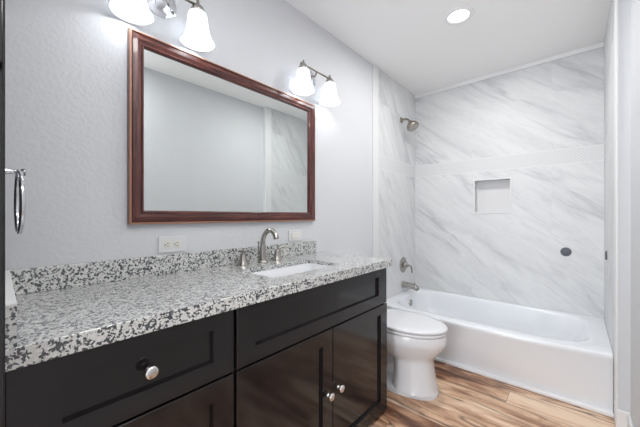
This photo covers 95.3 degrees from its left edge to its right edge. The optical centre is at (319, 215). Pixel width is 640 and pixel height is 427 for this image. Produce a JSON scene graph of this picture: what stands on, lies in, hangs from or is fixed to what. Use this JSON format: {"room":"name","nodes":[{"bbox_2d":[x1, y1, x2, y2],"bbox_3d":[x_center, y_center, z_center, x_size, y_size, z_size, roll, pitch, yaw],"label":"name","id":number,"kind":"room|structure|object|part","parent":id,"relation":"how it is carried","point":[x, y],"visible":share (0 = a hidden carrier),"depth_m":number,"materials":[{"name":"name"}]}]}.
{"room":"bathroom","nodes":[
{"label":"bathroom","id":0,"kind":"room"},
{"bbox_2d":[5,0,414,299],"bbox_3d":[-0.547,-0.094,1.460,0.109,2.428,4.870,0,0,41],"label":"wall","id":1,"kind":"structure","parent":0,"point":[66,60],"depth_m":1.19,"materials":[{"name":"white paint"}]},
{"bbox_2d":[108,0,215,51],"bbox_3d":[-0.622,-0.867,1.189,0.153,0.215,0.400,0,0,41],"label":"wall sconce","id":2,"kind":"object","parent":1,"relation":"attached to","point":[196,36],"visible":1,"depth_m":1.23,"materials":[{"name":"white glass"}]},
{"bbox_3d":[-0.704,-0.826,1.093,0.148,0.133,0.148,0,0,41],"label":"lamp shade","id":3,"kind":"part","parent":2,"relation":"part of","materials":[{"name":"white glass"}]},
{"bbox_3d":[-0.665,-0.908,1.227,0.038,0.132,0.132,0,0,41],"label":"wall plate","id":4,"kind":"part","parent":2,"relation":"part of","materials":[{"name":"silver metal"}]},
{"bbox_3d":[-0.537,-0.826,1.282,0.148,0.133,0.148,0,0,41],"label":"lamp shade","id":5,"kind":"part","parent":2,"relation":"part of","materials":[{"name":"white glass"}]},
{"bbox_2d":[10,241,315,294],"bbox_3d":[-0.504,0.208,1.424,0.020,0.079,1.431,0,0,41],"label":"backsplash","id":6,"kind":"structure","parent":1,"relation":"attached to","point":[44,278],"depth_m":1.14,"materials":[{"name":"stone"}]},
{"bbox_2d":[158,236,185,252],"bbox_3d":[-0.644,0.125,1.274,0.009,0.070,0.116,0,0,41],"label":"wall outlet","id":7,"kind":"object","parent":1,"relation":"attached to","point":[167,244],"visible":1,"depth_m":1.27,"materials":[{"name":"white plastic"}]},
{"bbox_2d":[164,241,171,247],"bbox_3d":[-0.656,0.125,1.259,0.004,0.033,0.033,0,0,41],"label":"receptacle","id":8,"kind":"object","parent":7,"relation":"attached to","point":[167,244],"depth_m":1.26,"materials":[{"name":"grey plastic"}]},
{"bbox_2d":[173,240,180,247],"bbox_3d":[-0.630,0.125,1.288,0.004,0.033,0.033,0,0,41],"label":"receptacle","id":9,"kind":"object","parent":7,"relation":"attached to","point":[176,243],"depth_m":1.29,"materials":[{"name":"grey plastic"}]},
{"bbox_2d":[127,27,314,224],"bbox_3d":[-0.394,-0.350,1.546,0.024,0.770,1.078,0,0,41],"label":"wall mirror","id":10,"kind":"object","parent":1,"relation":"attached to","point":[208,141],"visible":1,"depth_m":1.40,"materials":[{"name":"brown wood"}]},
{"bbox_3d":[-0.732,-0.350,1.163,0.024,0.770,0.056,0,0,41],"label":"frame rail","id":11,"kind":"part","parent":10,"relation":"part of","materials":[{"name":"brown wood"}]},
{"bbox_3d":[-0.394,0.007,1.546,0.024,0.056,1.078,0,0,41],"label":"frame rail","id":12,"kind":"part","parent":10,"relation":"part of","materials":[{"name":"brown wood"}]},
{"bbox_3d":[-0.394,-0.707,1.546,0.024,0.056,1.078,0,0,41],"label":"frame rail","id":13,"kind":"part","parent":10,"relation":"part of","materials":[{"name":"brown wood"}]},
{"bbox_3d":[-0.057,-0.350,1.930,0.024,0.770,0.056,0,0,41],"label":"frame rail","id":14,"kind":"part","parent":10,"relation":"part of","materials":[{"name":"brown wood"}]},
{"bbox_2d":[288,230,301,240],"bbox_3d":[-0.154,0.124,1.831,0.009,0.068,0.114,0,0,41],"label":"light switch","id":15,"kind":"object","parent":1,"relation":"attached to","point":[293,235],"visible":1,"depth_m":1.82,"materials":[{"name":"white plastic"}]},
{"bbox_2d":[291,60,340,106],"bbox_3d":[-0.020,-0.867,1.874,0.153,0.215,0.400,0,0,41],"label":"wall sconce","id":16,"kind":"object","parent":1,"relation":"attached to","point":[305,81],"visible":1,"depth_m":1.85,"materials":[{"name":"white glass"}]},
{"bbox_3d":[-0.101,-0.826,1.778,0.148,0.133,0.148,0,0,41],"label":"lamp shade","id":17,"kind":"part","parent":16,"relation":"part of","materials":[{"name":"white glass"}]},
{"bbox_3d":[-0.063,-0.908,1.912,0.038,0.132,0.132,0,0,41],"label":"wall plate","id":18,"kind":"part","parent":16,"relation":"part of","materials":[{"name":"silver metal"}]},
{"bbox_3d":[-0.035,-0.911,1.887,0.062,0.036,0.302,0,0,41],"label":"arm","id":19,"kind":"part","parent":16,"relation":"part of","materials":[{"name":"silver metal"}]},
{"bbox_3d":[0.065,-0.826,1.967,0.148,0.133,0.148,0,0,41],"label":"lamp shade","id":20,"kind":"part","parent":16,"relation":"part of","materials":[{"name":"white glass"}]},
{"bbox_2d":[372,64,377,256],"bbox_3d":[0.485,-0.094,2.556,0.012,2.428,0.091,0,0,41],"label":"trim","id":21,"kind":"structure","parent":1,"relation":"attached to","point":[374,68],"depth_m":2.53,"materials":[{"name":"white tile"}]},
{"bbox_2d":[400,257,412,272],"bbox_3d":[0.879,0.498,2.923,0.102,0.156,0.156,0,0,41],"label":"shower valve","id":22,"kind":"object","parent":1,"relation":"attached to","point":[403,263],"visible":1,"depth_m":2.92,"materials":[{"name":"silver metal"}]},
{"bbox_2d":[400,117,418,131],"bbox_3d":[0.874,-0.905,2.859,0.179,0.159,0.118,0,0,41],"label":"shower head","id":23,"kind":"object","parent":1,"relation":"attached to","point":[412,125],"visible":1,"depth_m":2.83},
{"bbox_3d":[0.905,-0.853,2.829,0.083,0.052,0.095,0,0,41],"label":"plate","id":24,"kind":"part","parent":23,"relation":"part of","materials":[{"name":"silver metal"}]},
{"bbox_2d":[402,281,418,290],"bbox_3d":[0.904,0.700,2.901,0.168,0.080,0.068,0,0,41],"label":"tub spout","id":25,"kind":"object","parent":1,"relation":"attached to","point":[404,284],"visible":1,"depth_m":2.88,"materials":[{"name":"silver metal"}]},
{"bbox_2d":[434,357,613,417],"bbox_3d":[1.081,1.110,2.108,1.472,0.020,0.030,0,0,41],"label":"trim","id":26,"kind":"structure","parent":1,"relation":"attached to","point":[520,385],"depth_m":1.86,"materials":[{"name":"white"}]},
{"bbox_2d":[285,0,610,94],"bbox_3d":[0.065,-1.338,0.922,1.740,0.060,4.870,0,0,41],"label":"ceiling","id":27,"kind":"structure","parent":0,"point":[411,42],"depth_m":2.10,"materials":[{"name":"white paint"}]},
{"bbox_2d":[444,6,473,24],"bbox_3d":[0.905,-1.303,1.907,0.180,0.009,0.180,0,0,41],"label":"recessed light","id":28,"kind":"object","parent":27,"relation":"in","point":[461,14],"visible":1,"depth_m":1.90,"materials":[{"name":"white"}]},
{"bbox_2d":[368,360,615,426],"bbox_3d":[0.065,1.150,0.922,1.740,0.060,4.870,0,0,41],"label":"floor","id":29,"kind":"structure","parent":0,"point":[466,398],"depth_m":1.69,"materials":[{"name":"brown wood"}]},
{"bbox_2d":[0,0,4,426],"bbox_3d":[-0.890,0.045,0.488,0.677,2.150,0.478,0,0,41],"label":"linen cabinet","id":30,"kind":"object","parent":29,"relation":"on","point":[2,2],"visible":1,"depth_m":0.46,"materials":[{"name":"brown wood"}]},
{"bbox_3d":[-0.663,0.401,0.290,0.019,1.258,0.470,0,0,41],"label":"door","id":31,"kind":"part","parent":30,"relation":"part of","materials":[{"name":"brown wood"}]},
{"bbox_3d":[-0.663,-0.633,0.290,0.019,0.783,0.470,0,0,41],"label":"door","id":32,"kind":"part","parent":30,"relation":"part of","materials":[{"name":"brown wood"}]},
{"bbox_2d":[5,168,26,234],"bbox_3d":[-0.782,-0.043,0.746,0.166,0.185,0.049,0,0,41],"label":"towel ring","id":33,"kind":"object","parent":30,"relation":"attached to","point":[19,184],"visible":0.93,"depth_m":0.73,"materials":[{"name":"silver metal"}]},
{"bbox_3d":[-0.782,-0.112,0.746,0.048,0.048,0.049,0,0,41],"label":"post","id":34,"kind":"part","parent":33,"relation":"part of","materials":[{"name":"silver metal"}]},
{"bbox_2d":[5,268,386,426],"bbox_3d":[-0.291,0.705,1.269,0.545,0.830,1.482,0,0,41],"label":"vanity cabinet","id":35,"kind":"object","parent":29,"relation":"on","point":[316,356],"visible":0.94,"depth_m":0.94,"materials":[{"name":"black wood"}]},
{"bbox_3d":[-0.441,0.392,0.743,0.019,0.200,0.491,0,0,41],"label":"drawer","id":36,"kind":"part","parent":35,"relation":"part of","materials":[{"name":"brown wood"}]},
{"bbox_3d":[-0.422,0.390,0.728,0.028,0.033,0.033,0,0,41],"label":"knob","id":37,"kind":"part","parent":35,"relation":"part of","materials":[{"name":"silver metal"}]},
{"bbox_3d":[-0.441,0.646,0.743,0.019,0.295,0.491,0,0,41],"label":"drawer","id":38,"kind":"part","parent":35,"relation":"part of","materials":[{"name":"brown wood"}]},
{"bbox_2d":[5,241,391,371],"bbox_3d":[-0.286,0.228,1.279,0.539,0.121,1.502,0,0,41],"label":"countertop","id":39,"kind":"structure","parent":35,"relation":"on","point":[55,311],"depth_m":0.94,"materials":[{"name":"stone"}]},
{"bbox_2d":[237,228,284,265],"bbox_3d":[-0.273,0.156,1.516,0.169,0.184,0.290,0,0,41],"label":"faucet","id":40,"kind":"object","parent":39,"relation":"on","point":[242,261],"visible":1,"depth_m":1.52,"materials":[{"name":"silver metal"}]},
{"bbox_3d":[-0.388,0.208,1.466,0.061,0.080,0.063,0,0,41],"label":"handle","id":41,"kind":"part","parent":40,"relation":"part of","materials":[{"name":"silver metal"}]},
{"bbox_3d":[-0.266,0.156,1.510,0.151,0.184,0.053,0,0,41],"label":"spout","id":42,"kind":"part","parent":40,"relation":"part of","materials":[{"name":"silver metal"}]},
{"bbox_3d":[-0.238,0.208,1.636,0.061,0.080,0.063,0,0,41],"label":"handle","id":43,"kind":"part","parent":40,"relation":"part of","materials":[{"name":"silver metal"}]},
{"bbox_2d":[252,263,329,276],"bbox_3d":[-0.126,0.331,1.408,0.284,0.126,0.496,0,0,41],"label":"sink","id":44,"kind":"object","parent":39,"relation":"in","point":[283,271],"visible":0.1,"depth_m":1.55,"materials":[{"name":"white ceramic"}]},
{"bbox_3d":[-0.111,0.797,1.118,0.019,0.597,0.484,0,0,41],"label":"door","id":45,"kind":"part","parent":35,"relation":"part of","materials":[{"name":"brown wood"}]},
{"bbox_3d":[0.051,0.392,1.301,0.019,0.200,0.973,0,0,41],"label":"false drawer","id":46,"kind":"part","parent":35,"relation":"part of","materials":[{"name":"brown wood"}]},
{"bbox_3d":[0.047,0.782,1.261,0.028,0.033,0.033,0,0,41],"label":"knob","id":47,"kind":"part","parent":35,"relation":"part of","materials":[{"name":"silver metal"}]},
{"bbox_3d":[0.094,0.778,1.315,0.028,0.033,0.033,0,0,41],"label":"knob","id":48,"kind":"part","parent":35,"relation":"part of","materials":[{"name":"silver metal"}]},
{"bbox_3d":[0.213,0.797,1.487,0.019,0.597,0.490,0,0,41],"label":"door","id":49,"kind":"part","parent":35,"relation":"part of","materials":[{"name":"brown wood"}]},
{"bbox_2d":[387,309,447,400],"bbox_3d":[0.492,0.736,2.002,0.726,0.768,0.430,0,0,41],"label":"toilet","id":50,"kind":"object","parent":29,"relation":"on","point":[414,339],"visible":0.45,"depth_m":1.79,"materials":[{"name":"white ceramic"}]},
{"bbox_3d":[0.577,0.722,1.927,0.491,0.018,0.368,0,0,41],"label":"seat","id":51,"kind":"part","parent":50,"relation":"part of","materials":[{"name":"white ceramic"}]},
{"bbox_3d":[0.547,0.911,1.954,0.571,0.357,0.372,0,0,41],"label":"bowl","id":52,"kind":"part","parent":50,"relation":"part of","materials":[{"name":"white ceramic"}]},
{"bbox_3d":[0.576,0.697,1.927,0.500,0.026,0.372,0,0,41],"label":"lid","id":53,"kind":"part","parent":50,"relation":"part of","materials":[{"name":"white ceramic"}]},
{"bbox_2d":[385,288,612,411],"bbox_3d":[1.316,0.948,2.380,1.473,0.344,0.823,0,0,41],"label":"bathtub","id":54,"kind":"object","parent":29,"relation":"on","point":[565,354],"visible":0.81,"depth_m":2.01,"materials":[{"name":"white ceramic"}]},
{"bbox_2d":[415,47,603,317],"bbox_3d":[1.642,-0.094,2.711,1.545,2.428,0.100,0,0,41],"label":"wall","id":55,"kind":"structure","parent":0,"point":[540,127],"depth_m":2.55,"materials":[{"name":"stone"}]},
{"bbox_2d":[474,177,510,212],"bbox_3d":[1.588,-0.181,2.695,0.305,0.320,0.015,0,0,41],"label":"trim","id":56,"kind":"structure","parent":55,"relation":"attached to","point":[506,177],"depth_m":2.68,"materials":[{"name":"white stone"}]},
{"bbox_2d":[415,42,603,97],"bbox_3d":[1.586,-1.290,2.686,1.476,0.035,0.012,0,0,41],"label":"trim","id":57,"kind":"structure","parent":55,"relation":"attached to","point":[599,45],"depth_m":2.55,"materials":[{"name":"white"}]},
{"bbox_2d":[560,247,571,255],"bbox_3d":[1.976,0.291,2.345,0.070,0.070,0.008,0,0,41],"label":"round disc","id":58,"kind":"object","parent":55,"relation":"attached to","point":[565,251],"visible":1,"depth_m":2.34,"materials":[{"name":"grey metal"}]},
{"bbox_2d":[604,0,630,412],"bbox_3d":[1.877,-0.094,1.858,0.055,2.428,0.870,0,0,41],"label":"wall","id":59,"kind":"structure","parent":0,"point":[624,6],"depth_m":1.54,"materials":[{"name":"white paint"}]},
{"bbox_2d":[614,0,617,425],"bbox_3d":[1.599,-0.094,1.576,0.011,2.428,0.091,0,0,41],"label":"trim","id":60,"kind":"structure","parent":59,"relation":"attached to","point":[615,1],"depth_m":1.55,"materials":[{"name":"white wood"}]},
{"bbox_2d":[616,409,630,426],"bbox_3d":[1.586,1.070,1.527,0.055,0.100,0.013,0,0,41],"label":"baseboard","id":61,"kind":"structure","parent":59,"relation":"attached to","point":[621,416],"depth_m":1.53,"materials":[{"name":"white wood"}]},
{"bbox_2d":[631,0,639,426],"bbox_3d":[0.681,-0.094,0.380,0.100,2.428,4.870,0,0,41],"label":"wall","id":62,"kind":"structure","parent":0,"point":[635,4],"depth_m":1.39,"materials":[{"name":"white paint"}]},
{"bbox_2d":[627,415,633,426],"bbox_3d":[0.346,1.074,0.086,0.014,0.092,3.787,0,0,41],"label":"baseboard","id":63,"kind":"structure","parent":62,"relation":"attached to","point":[629,419],"depth_m":1.47,"materials":[{"name":"white wood"}]}
]}

